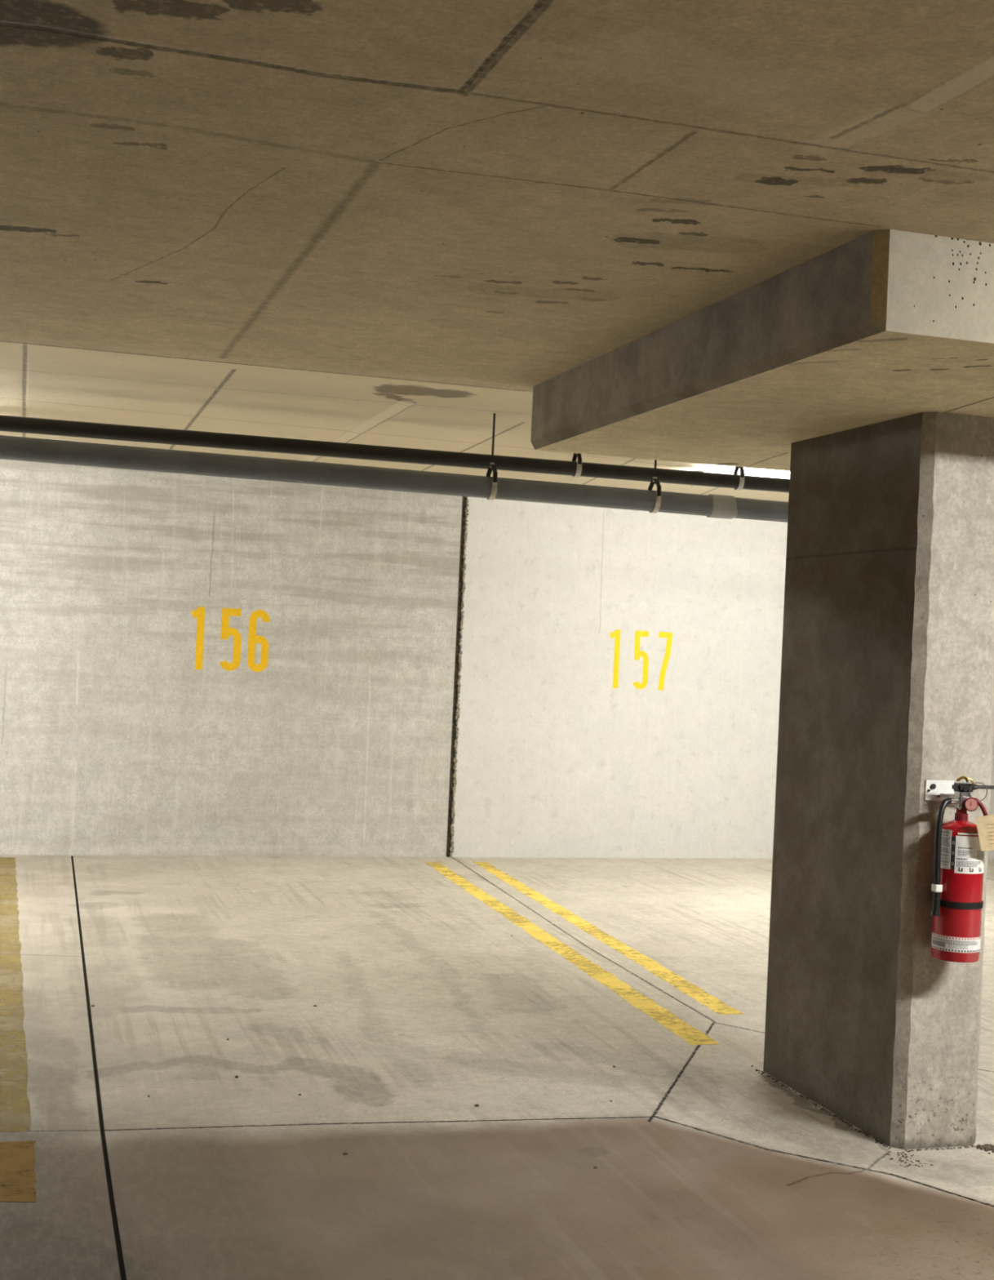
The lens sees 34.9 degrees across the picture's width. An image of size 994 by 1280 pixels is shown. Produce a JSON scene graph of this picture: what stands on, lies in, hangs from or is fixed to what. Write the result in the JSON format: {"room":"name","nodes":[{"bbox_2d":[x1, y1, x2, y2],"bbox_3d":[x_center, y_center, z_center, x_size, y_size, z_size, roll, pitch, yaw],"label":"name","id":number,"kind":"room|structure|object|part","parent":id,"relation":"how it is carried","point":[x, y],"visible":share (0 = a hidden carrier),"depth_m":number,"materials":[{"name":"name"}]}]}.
{"room":"parking garage","nodes":[
{"label":"parking garage","id":0,"kind":"room"},
{"bbox_2d":[0,341,790,502],"bbox_3d":[0.281,-1.220,9.575,24.000,0.262,5.220,3,0,-17],"label":"ceiling","id":1,"kind":"structure","parent":0,"point":[37,381],"depth_m":8.00,"materials":[{"name":"concrete"}]},
{"bbox_2d":[486,413,497,500],"bbox_3d":[-0.022,-0.909,7.824,0.028,0.433,0.128,3,0,-17],"label":"hanger","id":2,"kind":"object","parent":1,"relation":"hanging from","point":[492,467],"visible":0.87,"depth_m":7.80,"materials":[{"name":"metal"}]},
{"bbox_2d":[0,435,788,522],"bbox_3d":[-0.234,-0.765,7.760,12.001,0.186,0.121,3,0,-17],"label":"drain pipe","id":3,"kind":"object","parent":2,"relation":"hanging from","point":[11,447],"visible":0.94,"depth_m":7.61,"materials":[{"name":"grey plastic"}]},
{"bbox_3d":[-0.018,-0.984,7.824,0.010,0.283,0.011,3,0,-17],"label":"rod","id":4,"kind":"part","parent":2,"relation":"part of","materials":[{"name":"metal"}]},
{"bbox_2d":[572,453,582,477],"bbox_3d":[0.430,-0.987,8.483,0.028,0.230,0.097,3,0,-17],"label":"hanger","id":5,"kind":"object","parent":1,"relation":"hanging from","point":[579,470],"visible":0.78,"depth_m":8.44,"materials":[{"name":"metal"}]},
{"bbox_2d":[0,414,790,493],"bbox_3d":[-0.371,-0.954,8.239,12.000,0.091,0.077,3,0,-17],"label":"pipe","id":6,"kind":"object","parent":5,"relation":"hanging from","point":[7,423],"visible":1,"depth_m":8.13,"materials":[{"name":"black metal"}]},
{"bbox_2d":[648,459,662,513],"bbox_3d":[0.809,-0.868,8.077,0.028,0.439,0.128,3,0,-17],"label":"hanger","id":7,"kind":"object","parent":1,"relation":"hanging from","point":[658,503],"visible":0.73,"depth_m":8.04,"materials":[{"name":"metal"}]},
{"bbox_3d":[0.813,-0.942,8.077,0.010,0.289,0.011,3,0,-17],"label":"rod","id":8,"kind":"part","parent":7,"relation":"part of","materials":[{"name":"metal"}]},
{"bbox_2d":[695,470,733,474],"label":"strip light","id":9,"kind":"object","parent":1,"relation":"attached to","point":[695,470],"depth_m":9.67,"materials":[{"name":"white plastic"}]},
{"bbox_2d":[733,466,745,490],"bbox_3d":[1.343,-0.945,8.761,0.028,0.230,0.097,3,0,-17],"label":"hanger","id":10,"kind":"object","parent":1,"relation":"hanging from","point":[741,485],"visible":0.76,"depth_m":8.72,"materials":[{"name":"metal"}]},
{"bbox_2d":[745,474,790,479],"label":"strip light","id":11,"kind":"object","parent":1,"relation":"attached to","point":[745,474],"depth_m":9.77,"materials":[{"name":"white plastic"}]},
{"bbox_2d":[0,854,993,1279],"bbox_3d":[2.267,1.815,2.588,24.000,0.200,19.600,3,0,-17],"label":"floor","id":12,"kind":"structure","parent":0,"point":[429,1010],"depth_m":5.59,"materials":[{"name":"concrete"}]},
{"bbox_2d":[0,857,30,1132],"bbox_3d":[-2.456,1.520,7.907,0.151,0.001,6.131,3,0,-17],"label":"painted line","id":13,"kind":"object","parent":12,"relation":"on","point":[11,997],"visible":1,"depth_m":6.71,"materials":[{"name":"yellow paint"}]},
{"bbox_2d":[0,1140,36,1202],"bbox_3d":[-1.431,1.554,4.626,0.165,0.001,0.545,3,0,-17],"label":"painted line","id":14,"kind":"object","parent":12,"relation":"on","point":[18,1179],"visible":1,"depth_m":4.62,"materials":[{"name":"paint"}]},
{"bbox_2d":[91,934,891,1168],"bbox_3d":[-0.414,1.606,6.639,2.470,0.012,3.767,3,0,-17],"label":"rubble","id":15,"kind":"object","parent":12,"relation":"on","point":[236,1076],"visible":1,"depth_m":5.61,"materials":[{"name":"grey concrete"}]},
{"bbox_2d":[426,862,719,1044],"bbox_3d":[0.190,1.645,9.026,0.133,0.001,5.218,3,0,-15],"label":"painted line","id":16,"kind":"object","parent":12,"relation":"on","point":[645,1004],"visible":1,"depth_m":7.85,"materials":[{"name":"yellow paint"}]},
{"bbox_2d":[472,861,743,1014],"bbox_3d":[0.461,1.658,9.389,0.125,0.001,4.775,3,0,-14],"label":"painted line","id":17,"kind":"object","parent":12,"relation":"on","point":[713,1002],"visible":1,"depth_m":8.49,"materials":[{"name":"yellow paint"}]},
{"bbox_2d":[530,229,993,1149],"bbox_3d":[1.422,0.327,5.625,1.940,2.720,2.830,3,0,-17],"label":"concrete column","id":18,"kind":"structure","parent":12,"relation":"on","point":[862,370],"depth_m":5.30,"materials":[{"name":"grey concrete"}]},
{"bbox_3d":[1.477,-0.892,5.630,1.940,0.280,2.830,3,0,-17],"label":"drop panel","id":19,"kind":"part","parent":18,"relation":"part of","materials":[{"name":"concrete"}]},
{"bbox_2d":[924,780,955,800],"bbox_3d":[1.479,0.499,5.206,0.108,0.067,0.082,3,0,-17],"label":"wall bracket","id":20,"kind":"object","parent":18,"relation":"attached to","point":[935,790],"visible":0.93,"depth_m":5.23,"materials":[{"name":"metal"}]},
{"bbox_2d":[930,776,993,962],"bbox_3d":[1.550,0.742,5.150,0.250,0.597,0.185,3,0,16],"label":"fire extinguisher","id":21,"kind":"object","parent":18,"relation":"attached to","point":[957,902],"visible":0.99,"depth_m":5.09,"materials":[{"name":"red metal"}]},
{"bbox_2d":[941,831,950,865],"bbox_3d":[1.445,0.672,5.120,0.006,0.109,0.057,3,0,-28],"label":"print","id":22,"kind":"object","parent":21,"relation":"attached to","point":[945,835],"depth_m":5.11},
{"bbox_2d":[933,936,980,952],"bbox_3d":[1.496,0.985,5.126,0.137,0.035,0.102,3,0,-17],"label":"print","id":23,"kind":"object","parent":21,"relation":"attached to","point":[940,944],"depth_m":5.09},
{"bbox_2d":[948,943,968,949],"bbox_3d":[1.484,0.986,5.081,0.061,0.012,0.006,3,0,10],"label":"print","id":24,"kind":"object","parent":21,"relation":"on","point":[951,946],"depth_m":5.08},
{"bbox_2d":[956,847,984,866],"bbox_3d":[1.530,0.699,5.092,0.104,0.062,0.021,3,0,-17],"label":"print","id":25,"kind":"object","parent":21,"relation":"attached to","point":[966,856],"depth_m":5.08},
{"bbox_3d":[1.564,0.545,5.144,0.072,0.062,0.022,3,0,7],"label":"carry handle","id":26,"kind":"part","parent":21,"relation":"part of","materials":[{"name":"red metal"}]},
{"bbox_3d":[1.619,0.483,5.166,0.150,0.021,0.024,3,0,-5],"label":"lever","id":27,"kind":"part","parent":21,"relation":"part of","materials":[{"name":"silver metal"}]},
{"bbox_2d":[975,814,993,850],"bbox_3d":[1.604,0.616,5.058,0.115,0.119,0.104,2,0,36],"label":"tag","id":28,"kind":"object","parent":21,"relation":"hanging from","point":[985,824],"visible":1,"depth_m":5.05,"materials":[{"name":"paper"}]},
{"bbox_2d":[885,1143,993,1167],"bbox_3d":[1.508,1.687,5.179,0.497,0.014,0.162,3,0,-17],"label":"rubble","id":29,"kind":"object","parent":12,"relation":"on","point":[987,1147],"visible":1,"depth_m":5.23,"materials":[{"name":"grey concrete"}]},
{"bbox_2d":[0,0,993,391],"bbox_3d":[3.144,-1.102,0.151,24.000,0.312,14.480,3,0,-17],"label":"ceiling","id":30,"kind":"structure","parent":0,"point":[517,195],"depth_m":3.61,"materials":[{"name":"concrete"}]},
{"bbox_2d":[0,458,993,859],"bbox_3d":[-0.518,0.273,11.970,24.000,3.100,0.300,3,0,-17],"label":"wall","id":31,"kind":"structure","parent":0,"point":[113,742],"depth_m":11.69,"materials":[{"name":"concrete"}]},
{"bbox_2d":[191,606,270,671],"bbox_3d":[-1.926,-0.003,11.382,0.569,0.450,0.002,3,0,-17],"label":"number","id":32,"kind":"object","parent":31,"relation":"attached to","point":[226,632],"visible":1,"depth_m":11.39,"materials":[{"name":"yellow paint"}]},
{"bbox_2d":[446,496,469,857],"bbox_3d":[-0.306,0.263,11.925,0.061,2.740,0.105,3,0,-17],"label":"strip","id":33,"kind":"object","parent":31,"relation":"attached to","point":[461,578],"visible":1,"depth_m":11.90,"materials":[{"name":"plastic"}]},
{"bbox_2d":[609,629,673,690],"bbox_3d":[1.115,0.157,12.308,0.533,0.457,0.002,3,0,-17],"label":"number","id":34,"kind":"object","parent":31,"relation":"attached to","point":[616,634],"visible":1,"depth_m":12.31,"materials":[{"name":"yellow paint"}]}
]}

